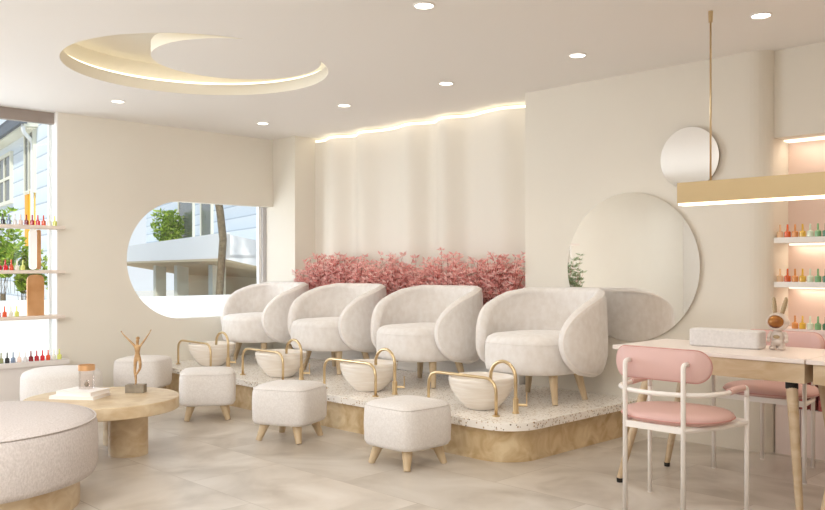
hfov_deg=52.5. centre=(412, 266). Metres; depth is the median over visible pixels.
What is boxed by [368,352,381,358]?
planter
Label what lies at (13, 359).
bottle
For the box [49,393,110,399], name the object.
book
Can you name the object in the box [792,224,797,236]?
bottle
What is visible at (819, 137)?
light strip
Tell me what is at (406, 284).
plant
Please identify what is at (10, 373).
base cabinet
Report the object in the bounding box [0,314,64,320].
shelf
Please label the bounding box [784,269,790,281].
bottle
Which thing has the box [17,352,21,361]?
bottle
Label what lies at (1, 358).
bottle
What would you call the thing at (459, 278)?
plant
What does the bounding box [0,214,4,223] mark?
bottle
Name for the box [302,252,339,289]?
plant
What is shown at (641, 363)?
dining chair
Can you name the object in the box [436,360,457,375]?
planter
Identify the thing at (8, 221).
bottle
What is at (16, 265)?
bottle
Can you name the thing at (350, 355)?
planter
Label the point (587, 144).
wall
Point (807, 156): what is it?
wall niche
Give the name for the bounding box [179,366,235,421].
stool
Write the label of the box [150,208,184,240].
shrub
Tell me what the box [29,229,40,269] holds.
oval panel
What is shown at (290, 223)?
wall column
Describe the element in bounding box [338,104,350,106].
recessed light
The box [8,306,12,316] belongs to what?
bottle
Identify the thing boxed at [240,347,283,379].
rail
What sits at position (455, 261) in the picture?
plant
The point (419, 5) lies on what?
recessed light
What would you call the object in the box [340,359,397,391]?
bowl
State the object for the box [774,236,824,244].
wall shelf
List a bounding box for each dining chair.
[616,345,748,509]
[711,329,824,484]
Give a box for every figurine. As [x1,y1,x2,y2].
[120,329,150,392]
[766,297,789,349]
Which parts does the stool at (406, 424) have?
leg, leg, leg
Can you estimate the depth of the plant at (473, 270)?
7.05 m
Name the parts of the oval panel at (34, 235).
panel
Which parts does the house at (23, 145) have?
pane, yellow panel, pane, yellow panel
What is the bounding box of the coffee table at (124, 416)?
[23,387,178,457]
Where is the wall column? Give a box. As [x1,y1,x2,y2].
[266,136,319,348]
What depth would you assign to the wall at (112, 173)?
7.99 m
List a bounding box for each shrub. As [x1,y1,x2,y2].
[0,207,27,300]
[9,241,47,299]
[44,259,47,291]
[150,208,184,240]
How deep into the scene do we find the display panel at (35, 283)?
7.33 m
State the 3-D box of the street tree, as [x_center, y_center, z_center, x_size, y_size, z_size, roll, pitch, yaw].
[-2.783,-0.789,12.223,0.990,3.982,0.980,0,0,-45]
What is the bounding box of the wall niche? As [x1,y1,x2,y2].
[788,140,824,327]
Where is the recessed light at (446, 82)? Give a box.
[439,81,453,84]
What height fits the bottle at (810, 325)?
0.084 m
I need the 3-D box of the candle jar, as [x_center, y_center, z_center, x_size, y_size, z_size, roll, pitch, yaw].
[-2.118,0.712,5.433,0.104,0.154,0.104,0,0,-45]
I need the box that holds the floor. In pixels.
[73,403,824,509]
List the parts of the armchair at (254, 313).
leg, seat, leg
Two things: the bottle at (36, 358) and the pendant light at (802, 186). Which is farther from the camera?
the bottle at (36, 358)
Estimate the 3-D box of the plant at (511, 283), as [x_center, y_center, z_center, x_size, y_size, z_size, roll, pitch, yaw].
[0.760,0.219,6.917,0.294,0.723,0.501,0,0,-45]
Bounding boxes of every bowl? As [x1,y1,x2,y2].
[188,341,235,366]
[255,349,306,377]
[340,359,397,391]
[448,372,513,409]
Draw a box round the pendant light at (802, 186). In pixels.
[677,11,824,205]
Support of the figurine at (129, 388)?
on the coffee table at (124, 416)
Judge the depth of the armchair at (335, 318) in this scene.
7.36 m
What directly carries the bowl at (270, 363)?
on the platform
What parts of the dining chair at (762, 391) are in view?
leg, leg, seat frame, seat, backrest, leg, leg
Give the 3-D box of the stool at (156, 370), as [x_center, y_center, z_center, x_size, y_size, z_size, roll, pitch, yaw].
[-2.441,1.007,7.580,0.438,0.401,0.438,0,0,5]
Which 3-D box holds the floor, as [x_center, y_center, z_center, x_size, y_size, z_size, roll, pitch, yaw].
[-0.977,1.240,2.379,9.950,0.080,10.760,0,0,-45]
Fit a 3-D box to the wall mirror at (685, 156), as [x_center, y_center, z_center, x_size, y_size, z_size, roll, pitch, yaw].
[1.895,-0.743,5.710,0.030,0.424,0.424,0,0,-45]
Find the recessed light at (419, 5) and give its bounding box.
[413,2,434,8]
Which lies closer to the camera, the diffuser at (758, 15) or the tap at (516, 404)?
the diffuser at (758, 15)
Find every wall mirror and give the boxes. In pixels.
[568,193,699,340]
[660,127,719,186]
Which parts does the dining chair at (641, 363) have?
leg, leg, backrest, seat, seat frame, leg, leg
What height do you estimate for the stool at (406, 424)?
0.401 m
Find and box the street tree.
[215,204,226,294]
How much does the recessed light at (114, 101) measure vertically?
0.006 m
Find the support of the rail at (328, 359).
on the platform
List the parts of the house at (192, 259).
post, post, pane, pane, post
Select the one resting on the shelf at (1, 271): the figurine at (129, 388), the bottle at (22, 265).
the bottle at (22, 265)
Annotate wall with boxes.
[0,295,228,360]
[58,112,272,386]
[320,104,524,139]
[525,50,787,452]
[774,42,824,140]
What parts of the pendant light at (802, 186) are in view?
rod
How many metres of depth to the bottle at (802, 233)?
5.31 m
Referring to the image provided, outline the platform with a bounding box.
[166,354,636,462]
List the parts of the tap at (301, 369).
spout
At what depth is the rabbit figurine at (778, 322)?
4.51 m
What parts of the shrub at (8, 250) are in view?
stem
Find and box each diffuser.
[570,54,584,56]
[678,195,824,205]
[752,14,769,17]
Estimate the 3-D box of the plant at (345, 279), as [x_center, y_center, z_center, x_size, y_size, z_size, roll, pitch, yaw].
[-0.609,0.221,8.305,0.294,0.719,0.501,0,0,-45]
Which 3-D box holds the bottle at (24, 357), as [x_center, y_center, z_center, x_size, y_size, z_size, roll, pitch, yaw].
[-3.350,0.774,7.229,0.038,0.091,0.038,0,0,-45]
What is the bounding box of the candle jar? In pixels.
[78,364,94,386]
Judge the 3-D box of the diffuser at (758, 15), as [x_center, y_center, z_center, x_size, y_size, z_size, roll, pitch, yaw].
[1.937,-1.396,4.644,0.100,0.001,0.100,0,0,-45]
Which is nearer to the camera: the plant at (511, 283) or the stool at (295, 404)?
the stool at (295, 404)
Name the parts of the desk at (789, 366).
leg, leg, leg, leg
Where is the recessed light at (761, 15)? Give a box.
[750,12,771,18]
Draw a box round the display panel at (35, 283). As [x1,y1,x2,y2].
[27,275,43,315]
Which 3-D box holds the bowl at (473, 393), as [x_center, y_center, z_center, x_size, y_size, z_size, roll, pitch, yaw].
[0.463,0.836,5.597,0.446,0.216,0.446,0,0,-45]
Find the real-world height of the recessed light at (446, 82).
0.006 m
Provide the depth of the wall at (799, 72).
5.31 m
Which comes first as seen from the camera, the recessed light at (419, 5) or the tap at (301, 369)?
the recessed light at (419, 5)
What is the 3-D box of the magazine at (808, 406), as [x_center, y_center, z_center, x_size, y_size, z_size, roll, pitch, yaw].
[2.514,0.790,5.327,0.141,0.220,0.045,0,0,-45]
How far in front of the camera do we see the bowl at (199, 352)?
7.87 m
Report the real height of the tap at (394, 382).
0.338 m
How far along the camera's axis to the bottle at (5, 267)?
7.12 m
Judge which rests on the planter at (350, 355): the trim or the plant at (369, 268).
the plant at (369, 268)
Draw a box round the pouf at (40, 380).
[20,365,102,400]
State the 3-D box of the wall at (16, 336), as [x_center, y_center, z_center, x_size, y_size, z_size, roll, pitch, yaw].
[-4.605,0.795,8.942,12.000,0.850,0.200,0,0,-45]
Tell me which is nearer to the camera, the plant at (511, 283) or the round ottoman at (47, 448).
the round ottoman at (47, 448)
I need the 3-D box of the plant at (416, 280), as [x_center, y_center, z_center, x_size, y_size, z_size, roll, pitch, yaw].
[0.140,0.260,7.532,0.487,0.643,0.294,0,0,42]
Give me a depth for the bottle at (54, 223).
7.42 m
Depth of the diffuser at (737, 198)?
4.41 m
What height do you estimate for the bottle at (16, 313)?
0.091 m
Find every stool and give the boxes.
[113,355,171,388]
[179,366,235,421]
[252,380,326,443]
[364,395,450,471]
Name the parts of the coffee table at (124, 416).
leg, leg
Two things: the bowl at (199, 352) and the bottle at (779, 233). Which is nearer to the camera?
the bottle at (779, 233)
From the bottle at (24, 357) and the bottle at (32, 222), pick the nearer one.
the bottle at (24, 357)
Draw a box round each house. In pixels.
[0,120,47,300]
[127,202,256,296]
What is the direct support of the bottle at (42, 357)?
on the base cabinet at (10, 373)
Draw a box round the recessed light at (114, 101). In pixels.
[111,100,124,102]
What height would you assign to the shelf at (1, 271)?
0.030 m
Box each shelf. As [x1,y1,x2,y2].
[0,224,64,229]
[0,270,64,273]
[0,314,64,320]
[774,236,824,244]
[774,281,824,288]
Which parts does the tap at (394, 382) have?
spout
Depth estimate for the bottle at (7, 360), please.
7.12 m
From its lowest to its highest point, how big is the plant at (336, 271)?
0.728 m
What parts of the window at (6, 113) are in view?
frame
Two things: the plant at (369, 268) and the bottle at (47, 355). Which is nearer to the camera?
the bottle at (47, 355)
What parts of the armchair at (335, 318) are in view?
leg, seat, leg, leg, leg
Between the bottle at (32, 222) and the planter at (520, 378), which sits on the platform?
the planter at (520, 378)
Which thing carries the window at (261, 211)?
in the wall at (112, 173)
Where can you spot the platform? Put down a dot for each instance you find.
(540, 429)
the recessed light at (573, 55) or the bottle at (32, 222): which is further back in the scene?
the bottle at (32, 222)
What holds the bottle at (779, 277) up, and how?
on the wall shelf at (794, 285)
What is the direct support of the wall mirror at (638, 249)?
attached to the wall at (587, 144)
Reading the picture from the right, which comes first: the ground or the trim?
the ground
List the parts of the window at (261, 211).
frame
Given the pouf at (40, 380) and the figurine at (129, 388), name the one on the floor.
the pouf at (40, 380)
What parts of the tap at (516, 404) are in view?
spout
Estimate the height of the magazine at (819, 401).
0.220 m
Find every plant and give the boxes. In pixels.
[292,263,324,287]
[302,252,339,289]
[319,253,357,283]
[328,254,368,284]
[344,255,383,282]
[360,268,399,292]
[375,251,419,294]
[387,262,431,293]
[406,261,450,286]
[422,247,468,284]
[443,267,488,286]
[456,256,505,304]
[474,251,524,305]
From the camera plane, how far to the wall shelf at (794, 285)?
5.29 m
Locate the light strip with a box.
[784,136,824,142]
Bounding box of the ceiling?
[0,0,824,139]
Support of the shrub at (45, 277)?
on the ground
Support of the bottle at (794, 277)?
on the wall shelf at (794, 285)
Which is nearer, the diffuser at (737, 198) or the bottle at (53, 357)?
the diffuser at (737, 198)
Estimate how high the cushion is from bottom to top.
0.100 m
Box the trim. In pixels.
[52,112,57,357]
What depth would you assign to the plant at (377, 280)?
7.93 m
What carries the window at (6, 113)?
in the wall at (112, 173)
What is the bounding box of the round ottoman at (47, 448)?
[0,401,97,509]
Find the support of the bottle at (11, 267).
on the shelf at (1, 271)
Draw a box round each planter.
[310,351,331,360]
[342,350,362,359]
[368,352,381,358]
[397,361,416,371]
[423,362,429,372]
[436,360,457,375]
[463,358,489,371]
[511,374,524,384]
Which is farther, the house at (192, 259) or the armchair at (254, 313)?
the house at (192, 259)
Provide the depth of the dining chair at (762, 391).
4.90 m
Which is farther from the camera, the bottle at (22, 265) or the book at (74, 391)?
the bottle at (22, 265)
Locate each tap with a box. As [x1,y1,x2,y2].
[215,331,235,366]
[285,338,309,379]
[374,348,404,394]
[489,360,526,413]
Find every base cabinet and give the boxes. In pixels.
[0,358,68,400]
[775,326,824,459]
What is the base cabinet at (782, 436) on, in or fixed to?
on the floor
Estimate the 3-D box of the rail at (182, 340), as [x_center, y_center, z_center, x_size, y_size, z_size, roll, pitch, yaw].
[-2.069,0.821,7.915,0.048,0.246,0.644,0,0,-45]
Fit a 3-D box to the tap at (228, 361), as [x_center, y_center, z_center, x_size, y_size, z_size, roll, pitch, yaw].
[-1.776,0.775,7.865,0.289,0.338,0.066,0,0,37]
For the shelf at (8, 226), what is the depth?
7.25 m
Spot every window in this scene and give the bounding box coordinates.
[0,106,53,357]
[257,207,265,282]
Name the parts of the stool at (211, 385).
leg, leg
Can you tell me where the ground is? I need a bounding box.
[135,290,173,296]
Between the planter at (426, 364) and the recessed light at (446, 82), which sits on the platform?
the planter at (426, 364)
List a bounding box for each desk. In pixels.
[613,339,824,509]
[806,356,824,509]
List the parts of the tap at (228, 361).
spout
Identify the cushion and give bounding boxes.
[690,327,765,349]
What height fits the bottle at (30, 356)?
0.091 m
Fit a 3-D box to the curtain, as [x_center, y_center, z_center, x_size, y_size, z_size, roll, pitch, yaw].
[0.021,-0.090,8.021,0.146,2.581,3.088,0,0,-45]
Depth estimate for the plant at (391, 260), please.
7.78 m
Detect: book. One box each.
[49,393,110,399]
[56,387,109,396]
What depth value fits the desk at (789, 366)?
4.26 m
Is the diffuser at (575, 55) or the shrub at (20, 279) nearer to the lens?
the diffuser at (575, 55)
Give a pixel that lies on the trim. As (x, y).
(55, 125)
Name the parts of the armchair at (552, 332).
leg, seat, leg, leg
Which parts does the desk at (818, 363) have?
leg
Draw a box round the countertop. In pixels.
[783,326,824,334]
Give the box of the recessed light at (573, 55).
[569,53,586,57]
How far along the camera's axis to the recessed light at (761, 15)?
4.64 m
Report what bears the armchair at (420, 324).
on the platform
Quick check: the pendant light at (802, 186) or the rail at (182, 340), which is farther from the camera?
the rail at (182, 340)
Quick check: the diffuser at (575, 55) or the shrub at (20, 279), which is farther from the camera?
the shrub at (20, 279)
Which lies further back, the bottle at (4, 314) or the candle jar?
the bottle at (4, 314)
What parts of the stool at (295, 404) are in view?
leg, leg, leg, leg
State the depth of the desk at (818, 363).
4.03 m
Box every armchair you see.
[221,282,308,359]
[288,283,386,374]
[370,285,482,387]
[476,287,607,405]
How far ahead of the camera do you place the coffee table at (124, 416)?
5.26 m
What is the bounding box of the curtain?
[315,105,524,287]
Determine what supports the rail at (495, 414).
on the platform
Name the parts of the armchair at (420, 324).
seat, leg, leg, leg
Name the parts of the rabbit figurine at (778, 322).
arm, leg, leg, arm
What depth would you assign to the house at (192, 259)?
17.93 m
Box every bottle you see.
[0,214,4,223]
[0,353,3,363]
[2,306,6,316]
[3,260,7,269]
[5,352,9,362]
[6,214,10,223]
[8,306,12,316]
[9,260,13,269]
[11,352,15,362]
[14,306,18,316]
[15,260,18,269]
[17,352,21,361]
[21,260,24,269]
[23,351,26,361]
[29,351,32,360]
[30,215,34,224]
[34,350,38,360]
[40,350,44,360]
[46,350,49,359]
[51,349,55,359]
[52,216,56,225]
[777,225,782,236]
[777,269,782,281]
[784,224,790,236]
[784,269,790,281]
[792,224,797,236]
[792,269,797,281]
[792,315,797,328]
[799,224,805,236]
[799,269,805,281]
[799,316,805,328]
[807,224,813,236]
[807,269,813,281]
[807,316,813,329]
[815,223,820,236]
[815,269,820,281]
[815,316,820,329]
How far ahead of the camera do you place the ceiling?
5.41 m
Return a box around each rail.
[176,339,211,365]
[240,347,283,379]
[323,358,378,396]
[427,371,499,416]

